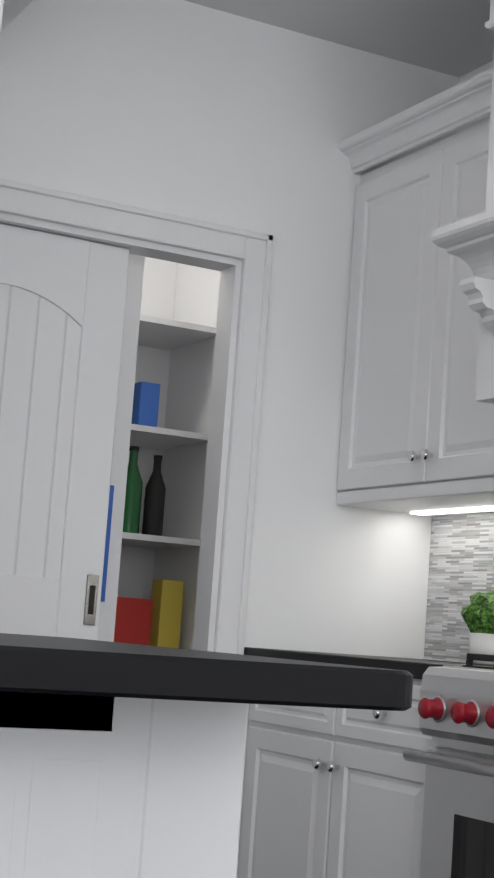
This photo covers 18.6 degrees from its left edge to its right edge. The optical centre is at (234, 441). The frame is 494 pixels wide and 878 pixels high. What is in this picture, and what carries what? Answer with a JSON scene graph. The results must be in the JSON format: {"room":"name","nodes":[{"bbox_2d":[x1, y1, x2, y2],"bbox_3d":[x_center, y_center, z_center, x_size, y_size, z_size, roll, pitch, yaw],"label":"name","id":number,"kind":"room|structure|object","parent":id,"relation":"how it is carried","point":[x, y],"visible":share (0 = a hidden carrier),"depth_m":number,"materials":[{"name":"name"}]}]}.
{"room":"kitchen","nodes":[
{"label":"kitchen","id":0,"kind":"room"},
{"bbox_2d":[1,0,32,31],"bbox_3d":[-1.821,-1.431,3.222,2.930,0.290,0.650,8,-8,-27],"label":"soffit","id":1,"kind":"structure","parent":0,"point":[13,10],"depth_m":3.88,"materials":[{"name":"white paint"}]},
{"bbox_2d":[117,257,172,598],"bbox_3d":[-0.883,0.156,5.233,1.520,2.790,0.100,8,-8,-27],"label":"wall","id":2,"kind":"structure","parent":0,"point":[157,289],"depth_m":5.51,"materials":[{"name":"white paint"}]},
{"bbox_2d":[149,262,219,649],"bbox_3d":[0.000,0.199,5.060,0.100,2.790,0.990,8,-8,-27],"label":"wall","id":3,"kind":"structure","parent":0,"point":[182,376],"depth_m":5.34,"materials":[{"name":"white paint"}]},
{"bbox_2d":[0,0,458,658],"bbox_3d":[-1.388,-0.069,3.749,4.700,2.790,0.100,8,-8,-27],"label":"wall","id":4,"kind":"structure","parent":0,"point":[194,110],"depth_m":4.50,"materials":[{"name":"white paint"}]},
{"bbox_2d":[0,224,129,639],"bbox_3d":[-0.701,0.400,4.061,0.730,2.016,0.040,8,-8,-27],"label":"pantry door","id":5,"kind":"structure","parent":4,"relation":"in","point":[62,304],"depth_m":4.19,"materials":[{"name":"white wood"}]},
{"bbox_2d":[0,178,272,654],"bbox_3d":[-0.423,0.387,4.193,0.984,2.138,0.126,8,-8,-27],"label":"door frame","id":6,"kind":"structure","parent":4,"relation":"attached to","point":[250,250],"depth_m":4.38,"materials":[{"name":"white wood"}]},
{"bbox_2d":[184,0,493,76],"bbox_3d":[0.115,-1.730,1.230,4.700,0.080,8.400,8,-8,-27],"label":"ceiling","id":7,"kind":"structure","parent":0,"point":[455,38],"depth_m":4.52,"materials":[{"name":"white paint"}]},
{"bbox_2d":[427,61,492,662],"bbox_3d":[2.324,-0.079,1.550,0.100,2.790,7.200,8,-8,-27],"label":"wall","id":8,"kind":"structure","parent":0,"point":[479,70],"depth_m":4.80,"materials":[{"name":"white paint"}]},
{"bbox_2d":[336,67,493,515],"bbox_3d":[0.687,-0.379,4.265,0.433,1.120,0.936,8,-8,-27],"label":"upper cabinet","id":9,"kind":"object","parent":8,"relation":"attached to","point":[417,430],"visible":1,"depth_m":4.29,"materials":[{"name":"white wood"}]},
{"bbox_2d":[423,512,493,662],"bbox_3d":[1.272,0.241,3.411,0.013,0.632,2.885,8,-8,-27],"label":"backsplash","id":10,"kind":"structure","parent":8,"relation":"attached to","point":[461,564],"depth_m":4.55,"materials":[{"name":"tile"}]},
{"bbox_2d":[431,0,493,403],"bbox_3d":[1.032,-0.669,3.362,0.703,1.132,1.206,8,-8,-27],"label":"range hood","id":11,"kind":"object","parent":8,"relation":"attached to","point":[469,241],"visible":1,"depth_m":3.61,"materials":[{"name":"white painted wood"}]},
{"bbox_3d":[-0.091,1.100,0.870,4.700,0.060,8.400,8,-8,-27],"label":"floor","id":12,"kind":"structure","parent":0,"visible":0},
{"bbox_2d":[0,0,10,34],"bbox_3d":[-1.123,0.062,3.459,0.840,2.496,0.632,8,-8,-27],"label":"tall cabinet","id":13,"kind":"object","parent":12,"relation":"on","point":[3,3],"visible":1,"depth_m":3.48,"materials":[{"name":"white"}]},
{"bbox_2d":[0,691,248,877],"bbox_3d":[-0.718,0.678,1.684,1.381,0.888,0.779,8,-8,-27],"label":"kitchen island","id":14,"kind":"object","parent":12,"relation":"on","point":[104,787],"visible":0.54,"depth_m":1.75,"materials":[{"name":"white wood"}]},
{"bbox_2d":[0,633,412,710],"bbox_3d":[-0.664,0.210,1.669,1.425,0.040,1.000,8,-8,-27],"label":"island countertop","id":15,"kind":"structure","parent":14,"relation":"on","point":[51,665],"depth_m":1.45,"materials":[{"name":"black stone"}]},
{"bbox_2d":[97,302,215,647],"bbox_3d":[-0.788,0.531,4.943,1.316,1.990,0.438,8,-8,-27],"label":"shelf","id":16,"kind":"object","parent":12,"relation":"on","point":[155,620],"depth_m":5.08,"materials":[{"name":"white wood"}]},
{"bbox_2d":[237,679,437,877],"bbox_3d":[0.490,1.065,3.999,0.670,0.879,0.996,8,-8,-27],"label":"base cabinet","id":17,"kind":"object","parent":12,"relation":"on","point":[333,792],"visible":0.71,"depth_m":3.85,"materials":[{"name":"white wood"}]},
{"bbox_2d":[244,647,493,679],"bbox_3d":[0.967,0.536,3.230,0.643,0.040,2.880,8,-8,-27],"label":"countertop","id":18,"kind":"structure","parent":17,"relation":"on","point":[416,668],"depth_m":3.90,"materials":[{"name":"black stone"}]},
{"bbox_2d":[461,590,493,665],"bbox_3d":[0.719,0.512,4.165,0.167,0.207,0.172,8,-8,-27],"label":"potted plant","id":19,"kind":"object","parent":18,"relation":"on","point":[477,613],"visible":0.81,"depth_m":4.12,"materials":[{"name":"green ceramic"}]},
{"bbox_2d":[403,653,493,877],"bbox_3d":[0.884,0.941,3.141,0.748,0.965,0.896,8,-8,-27],"label":"range","id":20,"kind":"object","parent":12,"relation":"on","point":[456,708],"visible":1,"depth_m":3.30,"materials":[{"name":"silver metal"}]}
]}

